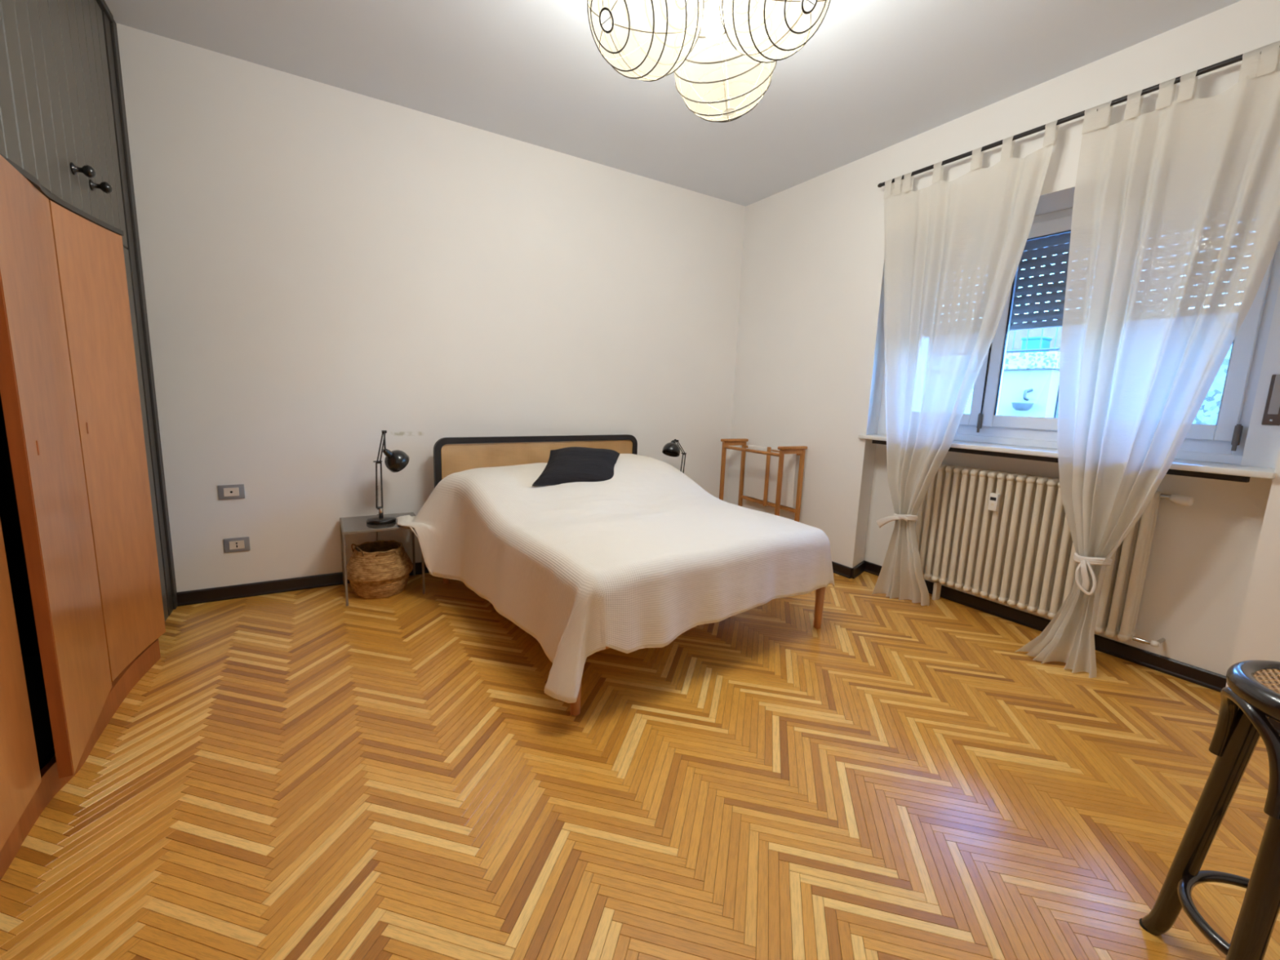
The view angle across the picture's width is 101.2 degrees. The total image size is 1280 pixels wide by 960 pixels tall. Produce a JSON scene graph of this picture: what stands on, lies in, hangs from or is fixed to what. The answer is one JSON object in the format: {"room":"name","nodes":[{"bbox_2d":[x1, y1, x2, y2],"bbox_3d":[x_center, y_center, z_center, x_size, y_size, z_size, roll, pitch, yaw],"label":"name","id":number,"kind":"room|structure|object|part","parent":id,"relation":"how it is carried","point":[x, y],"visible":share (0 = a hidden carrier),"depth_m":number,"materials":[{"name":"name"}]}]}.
{"room":"bedroom","nodes":[
{"label":"bedroom","id":0,"kind":"room"},
{"bbox_2d":[115,22,745,591],"bbox_3d":[-0.931,-0.879,3.959,5.515,3.130,0.150,-3,11,-31],"label":"wall","id":1,"kind":"structure","parent":0,"point":[326,268],"depth_m":3.36,"materials":[{"name":"beige paint"}]},
{"bbox_2d":[217,484,244,499],"bbox_3d":[-2.421,0.071,3.116,0.124,0.086,0.012,-3,11,-31],"label":"wall outlet","id":2,"kind":"object","parent":1,"relation":"attached to","point":[237,491],"visible":1,"depth_m":3.11,"materials":[{"name":"grey plastic"}]},
{"bbox_2d":[223,536,250,552],"bbox_3d":[-2.429,0.390,3.169,0.124,0.086,0.012,-3,11,-31],"label":"wall outlet","id":3,"kind":"object","parent":1,"relation":"attached to","point":[240,544],"visible":1,"depth_m":3.17,"materials":[{"name":"grey plastic"}]},
{"bbox_2d":[176,562,429,606],"bbox_3d":[-0.926,0.590,4.127,4.158,0.080,0.021,-3,11,-31],"label":"baseboard","id":4,"kind":"structure","parent":1,"relation":"attached to","point":[245,590],"depth_m":3.26,"materials":[{"name":"paint"}]},
{"bbox_2d":[0,571,1279,959],"bbox_3d":[0.298,1.048,2.021,5.415,0.080,5.173,-3,11,-31],"label":"floor","id":5,"kind":"structure","parent":0,"point":[304,774],"depth_m":1.73,"materials":[{"name":"brown wood"}]},
{"bbox_2d":[0,0,177,880],"bbox_3d":[-1.980,-0.492,1.287,0.678,3.027,3.370,-3,11,-31],"label":"wardrobe","id":6,"kind":"object","parent":5,"relation":"on","point":[88,591],"visible":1,"depth_m":1.90,"materials":[{"name":"orange wood"}]},
{"bbox_3d":[-1.881,-0.027,1.687,0.032,1.790,0.583,-5,11,-36],"label":"door","id":7,"kind":"part","parent":6,"relation":"part of","materials":[{"name":"orange wood"}]},
{"bbox_3d":[-2.176,-1.211,2.059,0.066,0.046,0.046,-3,11,-31],"label":"knob","id":8,"kind":"part","parent":6,"relation":"part of","materials":[{"name":"black metal"}]},
{"bbox_3d":[-2.279,-1.241,2.227,0.066,0.046,0.046,-3,11,-31],"label":"knob","id":9,"kind":"part","parent":6,"relation":"part of","materials":[{"name":"black metal"}]},
{"bbox_3d":[-1.726,-1.981,1.165,0.048,0.032,3.253,-3,11,-31],"label":"trim","id":10,"kind":"part","parent":6,"relation":"part of","materials":[{"name":"grey paint"}]},
{"bbox_3d":[-2.147,-0.117,2.139,0.032,1.773,0.470,-2,10,-22],"label":"door","id":11,"kind":"part","parent":6,"relation":"part of","materials":[{"name":"orange wood"}]},
{"bbox_3d":[-2.619,-0.748,2.756,0.044,3.026,0.158,-3,11,-31],"label":"post","id":12,"kind":"part","parent":6,"relation":"part of","materials":[{"name":"grey paint"}]},
{"bbox_3d":[-2.461,-0.153,2.541,0.030,1.930,0.535,-3,11,-31],"label":"panel","id":13,"kind":"part","parent":6,"relation":"part of","materials":[{"name":"grey paint"}]},
{"bbox_2d":[346,540,413,598],"bbox_3d":[-1.673,0.546,3.376,0.396,0.352,0.396,-3,11,-31],"label":"basket","id":14,"kind":"object","parent":5,"relation":"on","point":[378,569],"visible":0.98,"depth_m":3.25,"materials":[{"name":"brown wicker"}]},
{"bbox_3d":[-1.747,0.428,3.237,0.121,0.080,0.039,8,11,33],"label":"handle","id":15,"kind":"part","parent":14,"relation":"part of","materials":[{"name":"brown wicker"}]},
{"bbox_3d":[-1.571,0.456,3.256,0.122,0.035,0.038,-6,12,-43],"label":"handle","id":16,"kind":"part","parent":14,"relation":"part of","materials":[{"name":"brown wicker"}]},
{"bbox_2d":[339,512,425,605],"bbox_3d":[-1.664,0.488,3.394,0.444,0.455,0.401,-3,11,-31],"label":"bedside table","id":17,"kind":"object","parent":5,"relation":"on","point":[350,525],"visible":0.81,"depth_m":3.26,"materials":[{"name":"beige metal"}]},
{"bbox_3d":[-1.949,0.478,3.447,0.013,0.439,0.013,-3,11,-31],"label":"leg","id":18,"kind":"part","parent":17,"relation":"part of","materials":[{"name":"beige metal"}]},
{"bbox_3d":[-1.748,0.537,3.121,0.013,0.439,0.013,-3,11,-31],"label":"leg","id":19,"kind":"part","parent":17,"relation":"part of","materials":[{"name":"beige metal"}]},
{"bbox_3d":[-1.656,0.265,3.359,0.428,0.002,0.385,-3,11,-31],"label":"glass","id":20,"kind":"part","parent":17,"relation":"part of","materials":[{"name":"grey glass"}]},
{"bbox_2d":[366,430,408,540],"bbox_3d":[-1.656,0.155,3.362,0.346,0.944,0.218,6,10,22],"label":"desk lamp","id":21,"kind":"object","parent":17,"relation":"on","point":[396,460],"visible":0.96,"depth_m":3.29,"materials":[{"name":"black metal"}]},
{"bbox_3d":[-1.646,0.033,3.315,0.045,0.291,0.025,-3,11,-31],"label":"arm","id":22,"kind":"part","parent":21,"relation":"part of","materials":[{"name":"black metal"}]},
{"bbox_3d":[-1.624,-0.207,3.302,0.013,0.195,0.064,9,11,38],"label":"arm","id":23,"kind":"part","parent":21,"relation":"part of","materials":[{"name":"black metal"}]},
{"bbox_3d":[-1.644,0.207,3.338,0.026,0.060,0.026,-3,11,-31],"label":"stem","id":24,"kind":"part","parent":21,"relation":"part of","materials":[{"name":"silver metal"}]},
{"bbox_2d":[382,448,393,458],"bbox_3d":[-1.563,-0.166,3.255,0.051,0.066,0.067,9,11,37],"label":"socket","id":25,"kind":"object","parent":21,"relation":"attached to","point":[389,455],"depth_m":3.24,"materials":[{"name":"black metal"}]},
{"bbox_3d":[-1.536,-0.120,3.323,0.141,0.140,0.146,-3,11,-31],"label":"lamp shade","id":26,"kind":"part","parent":21,"relation":"part of","materials":[{"name":"black metal"}]},
{"bbox_3d":[-1.581,0.456,3.670,0.013,0.439,0.013,-3,11,-31],"label":"leg","id":27,"kind":"part","parent":17,"relation":"part of","materials":[{"name":"beige metal"}]},
{"bbox_3d":[-1.380,0.515,3.344,0.013,0.439,0.013,-3,11,-31],"label":"leg","id":28,"kind":"part","parent":17,"relation":"part of","materials":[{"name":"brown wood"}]},
{"bbox_2d":[433,434,825,715],"bbox_3d":[-0.149,0.293,3.294,1.664,0.982,1.953,-5,11,-36],"label":"bed","id":29,"kind":"object","parent":5,"relation":"on","point":[570,441],"visible":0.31,"depth_m":3.75,"materials":[{"name":"wicker"}]},
{"bbox_3d":[-1.312,0.569,3.556,0.052,0.270,0.052,-3,11,-31],"label":"leg","id":30,"kind":"part","parent":29,"relation":"part of","materials":[{"name":"brown wood"}]},
{"bbox_3d":[-0.712,0.028,4.035,1.664,0.732,0.034,-5,11,-36],"label":"headboard","id":31,"kind":"part","parent":29,"relation":"part of","materials":[{"name":"black wood"}]},
{"bbox_3d":[-0.710,0.025,4.034,1.579,0.640,0.005,-5,11,-36],"label":"cane panel","id":32,"kind":"part","parent":29,"relation":"part of","materials":[{"name":"beige wicker"}]},
{"bbox_3d":[-0.263,0.831,2.148,0.052,0.270,0.052,-3,11,-31],"label":"leg","id":33,"kind":"part","parent":29,"relation":"part of","materials":[{"name":"brown wood"}]},
{"bbox_2d":[395,453,835,702],"bbox_3d":[-0.223,0.313,3.170,1.954,0.728,1.967,-5,11,-36],"label":"blanket","id":34,"kind":"object","parent":29,"relation":"on","point":[643,556],"visible":0.91,"depth_m":2.62,"materials":[{"name":"beige fabric"}]},
{"bbox_2d":[532,446,619,485],"bbox_3d":[-0.388,-0.087,3.512,0.848,0.256,0.317,-5,12,-39],"label":"cushion","id":35,"kind":"object","parent":34,"relation":"on","point":[573,464],"visible":0.89,"depth_m":3.41,"materials":[{"name":"grey fabric"}]},
{"bbox_3d":[1.044,0.733,3.067,0.052,0.270,0.052,-3,11,-31],"label":"leg","id":36,"kind":"part","parent":29,"relation":"part of","materials":[{"name":"brown wood"}]},
{"bbox_2d":[719,438,807,522],"bbox_3d":[1.020,0.151,4.549,0.299,0.955,0.738,-3,11,-31],"label":"clothes rack","id":37,"kind":"object","parent":5,"relation":"on","point":[798,450],"visible":0.78,"depth_m":4.49,"materials":[{"name":"brown wood"}]},
{"bbox_3d":[0.741,0.117,4.780,0.030,0.930,0.030,-3,11,-31],"label":"post","id":38,"kind":"part","parent":37,"relation":"part of","materials":[{"name":"brown wood"}]},
{"bbox_3d":[0.941,0.105,4.902,0.030,0.930,0.030,-3,11,-31],"label":"post","id":39,"kind":"part","parent":37,"relation":"part of","materials":[{"name":"brown wood"}]},
{"bbox_3d":[0.935,-0.245,4.424,0.027,0.026,0.690,-3,11,-31],"label":"rail","id":40,"kind":"part","parent":37,"relation":"part of","materials":[{"name":"brown wood"}]},
{"bbox_3d":[1.119,0.206,4.619,0.016,0.030,0.690,-3,11,-31],"label":"rail","id":41,"kind":"part","parent":37,"relation":"part of","materials":[{"name":"brown wood"}]},
{"bbox_3d":[1.135,-0.257,4.546,0.022,0.021,0.690,-3,11,-31],"label":"rail","id":42,"kind":"part","parent":37,"relation":"part of","materials":[{"name":"brown wood"}]},
{"bbox_3d":[1.099,0.222,4.200,0.030,0.930,0.030,-3,11,-31],"label":"post","id":43,"kind":"part","parent":37,"relation":"part of","materials":[{"name":"brown wood"}]},
{"bbox_3d":[1.299,0.210,4.321,0.030,0.930,0.030,-3,11,-31],"label":"post","id":44,"kind":"part","parent":37,"relation":"part of","materials":[{"name":"brown wood"}]},
{"bbox_2d":[915,463,1194,647],"bbox_3d":[2.294,0.435,3.133,0.193,0.928,1.314,-3,11,-31],"label":"radiator","id":45,"kind":"object","parent":5,"relation":"on","point":[1004,537],"visible":0.78,"depth_m":3.12,"materials":[{"name":"beige metal"}]},
{"bbox_2d":[1139,660,1279,959],"bbox_3d":[1.392,0.811,1.097,0.336,0.773,0.336,6,10,25],"label":"bar stool","id":46,"kind":"object","parent":5,"relation":"on","point":[1251,696],"visible":1,"depth_m":1.16,"materials":[{"name":"paint"}]},
{"bbox_3d":[1.339,0.802,1.248,0.046,0.738,0.133,-1,10,-20],"label":"leg","id":47,"kind":"part","parent":46,"relation":"part of","materials":[{"name":"paint"}]},
{"bbox_3d":[1.241,0.831,1.047,0.133,0.738,0.046,-1,10,-20],"label":"leg","id":48,"kind":"part","parent":46,"relation":"part of","materials":[{"name":"paint"}]},
{"bbox_3d":[1.405,0.440,1.039,0.272,0.003,0.272,-3,11,-31],"label":"cane seat","id":49,"kind":"part","parent":46,"relation":"part of","materials":[{"name":"beige wicker"}]},
{"bbox_3d":[0.388,0.375,4.586,0.430,0.455,0.400,-3,11,-31],"label":"bedside table","id":50,"kind":"object","parent":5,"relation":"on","visible":0},
{"bbox_2d":[662,439,686,473],"bbox_3d":[0.305,-0.094,4.454,0.169,0.507,0.295,11,12,43],"label":"desk lamp","id":51,"kind":"object","parent":50,"relation":"on","point":[670,449],"visible":0.58,"depth_m":4.41,"materials":[{"name":"black metal"}]},
{"bbox_3d":[0.261,-0.250,4.375,0.150,0.126,0.150,-3,11,-31],"label":"lamp shade","id":52,"kind":"part","parent":51,"relation":"part of","materials":[{"name":"black metal"}]},
{"bbox_3d":[0.344,-0.276,4.459,0.110,0.127,0.010,-5,11,-37],"label":"arm","id":53,"kind":"part","parent":51,"relation":"part of","materials":[{"name":"black metal"}]},
{"bbox_3d":[0.361,-0.081,4.510,0.063,0.288,0.010,-3,11,-31],"label":"arm","id":54,"kind":"part","parent":51,"relation":"part of","materials":[{"name":"black metal"}]},
{"bbox_2d":[104,0,1240,206],"bbox_3d":[0.454,-2.034,1.560,5.515,0.100,5.173,-3,11,-31],"label":"ceiling","id":55,"kind":"structure","parent":0,"point":[874,76],"depth_m":2.75,"materials":[{"name":"paint"}]},
{"bbox_2d":[586,0,831,122],"bbox_3d":[0.258,-1.739,1.852,0.820,0.587,0.765,-3,11,-31],"label":"ceiling light","id":56,"kind":"object","parent":55,"relation":"hanging from","point":[713,21],"visible":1,"depth_m":1.92,"materials":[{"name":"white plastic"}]},
{"bbox_3d":[0.268,-1.665,1.908,0.100,0.100,0.100,-3,11,-31],"label":"bulb","id":57,"kind":"part","parent":56,"relation":"part of","materials":[{"name":"beige"}]},
{"bbox_2d":[726,0,1279,687],"bbox_3d":[2.455,-0.611,3.051,0.627,3.130,5.173,-3,11,-31],"label":"wall","id":58,"kind":"structure","parent":0,"point":[810,372],"depth_m":3.42,"materials":[{"name":"beige paint"}]},
{"bbox_2d":[831,561,852,578],"bbox_3d":[1.220,0.596,4.582,0.021,0.080,1.443,-3,11,-31],"label":"baseboard","id":59,"kind":"structure","parent":58,"relation":"attached to","point":[839,569],"depth_m":4.04,"materials":[{"name":"paint"}]},
{"bbox_2d":[851,560,864,578],"bbox_3d":[1.700,0.693,4.079,0.021,0.080,0.277,9,12,39],"label":"baseboard","id":60,"kind":"object","parent":58,"relation":"attached to","point":[858,569],"visible":1,"depth_m":4.05,"materials":[{"name":"paint"}]},
{"bbox_2d":[864,560,1226,692],"bbox_3d":[2.298,0.834,3.331,0.021,0.080,2.012,-3,11,-31],"label":"baseboard","id":61,"kind":"structure","parent":58,"relation":"attached to","point":[1206,678],"depth_m":2.88,"materials":[{"name":"paint"}]},
{"bbox_2d":[857,207,1279,482],"bbox_3d":[2.380,-0.842,3.051,0.592,1.420,1.978,-3,11,-31],"label":"window","id":62,"kind":"structure","parent":58,"relation":"in","point":[1212,451],"depth_m":3.08,"materials":[{"name":"white paint"}]},
{"bbox_3d":[2.116,-0.995,3.592,0.057,1.210,0.564,-3,11,-31],"label":"sash","id":63,"kind":"part","parent":62,"relation":"part of","materials":[{"name":"white paint"}]},
{"bbox_3d":[2.409,-0.908,3.116,0.057,1.210,0.554,-3,11,-31],"label":"sash","id":64,"kind":"part","parent":62,"relation":"part of","materials":[{"name":"white paint"}]},
{"bbox_3d":[2.257,-0.176,3.096,0.362,0.028,1.978,-3,11,-31],"label":"sill","id":65,"kind":"part","parent":62,"relation":"part of","materials":[{"name":"white stone"}]},
{"bbox_3d":[2.703,-0.822,2.639,0.057,1.210,0.564,-3,11,-31],"label":"sash","id":66,"kind":"part","parent":62,"relation":"part of","materials":[{"name":"white paint"}]},
{"bbox_3d":[2.834,-0.356,2.343,0.008,0.224,0.055,-3,11,-31],"label":"strap plate","id":67,"kind":"part","parent":62,"relation":"part of","materials":[{"name":"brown metal"}]},
{"bbox_2d":[877,46,1279,187],"bbox_3d":[2.156,-1.827,2.714,0.108,0.036,2.007,-3,11,-31],"label":"curtain rod","id":68,"kind":"object","parent":58,"relation":"attached to","point":[1238,58],"visible":0.6,"depth_m":2.63,"materials":[{"name":"black metal"}]},
{"bbox_2d":[871,120,1058,606],"bbox_3d":[1.849,-0.542,3.311,0.183,2.762,0.959,-5,11,-37],"label":"curtain","id":69,"kind":"object","parent":68,"relation":"hanging from","point":[953,250],"visible":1,"depth_m":3.25,"materials":[{"name":"white fabric"}]},
{"bbox_2d":[1015,40,1279,678],"bbox_3d":[2.342,-0.390,2.450,0.206,2.766,0.799,-6,12,-42],"label":"curtain","id":70,"kind":"object","parent":68,"relation":"hanging from","point":[1175,237],"visible":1,"depth_m":2.43,"materials":[{"name":"white fabric"}]},
{"label":"outside","id":71,"kind":"structure","parent":0,"visible":0},
{"bbox_3d":[6.370,2.732,9.174,11.900,0.200,20.000,-3,11,-31],"label":"ground","id":72,"kind":"structure","parent":71,"visible":0},
{"bbox_2d":[963,319,1062,417],"bbox_3d":[5.667,0.198,7.807,1.860,5.180,6.800,-3,11,-31],"label":"building","id":73,"kind":"structure","parent":72,"relation":"on","point":[1039,371],"depth_m":6.92,"materials":[{"name":"stone"}]},
{"bbox_2d":[1011,388,1033,410],"bbox_3d":[5.002,-1.053,6.867,0.237,0.296,0.237,8,10,31],"label":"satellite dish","id":74,"kind":"object","parent":73,"relation":"attached to","point":[1016,406],"visible":1,"depth_m":6.83,"materials":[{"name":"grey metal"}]},
{"bbox_3d":[4.998,-0.959,6.882,0.240,0.105,0.240,-3,11,-31],"label":"bowl","id":75,"kind":"part","parent":74,"relation":"part of","materials":[{"name":"white metal"}]},
{"bbox_2d":[1022,388,1033,400],"bbox_3d":[5.077,-1.120,6.883,0.125,0.163,0.072,-3,11,-31],"label":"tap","id":76,"kind":"object","parent":74,"relation":"on","point":[1026,391],"depth_m":6.87,"materials":[{"name":"grey metal"}]},
{"bbox_3d":[4.448,-2.065,8.014,0.040,0.345,3.300,-3,11,-31],"label":"railing","id":77,"kind":"part","parent":73,"relation":"part of","materials":[{"name":"grey metal"}]},
{"bbox_2d":[1020,336,1052,352],"bbox_3d":[5.371,-1.815,7.142,0.270,0.220,0.260,-3,11,-31],"label":"planter","id":78,"kind":"object","parent":73,"relation":"on","point":[1033,342],"visible":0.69,"depth_m":7.06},
{"bbox_2d":[1192,342,1233,425],"bbox_3d":[3.877,1.132,3.664,0.300,4.500,0.700,-3,11,-31],"label":"pillar","id":79,"kind":"structure","parent":72,"relation":"on","point":[1207,414],"depth_m":3.43,"materials":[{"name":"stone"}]}
]}

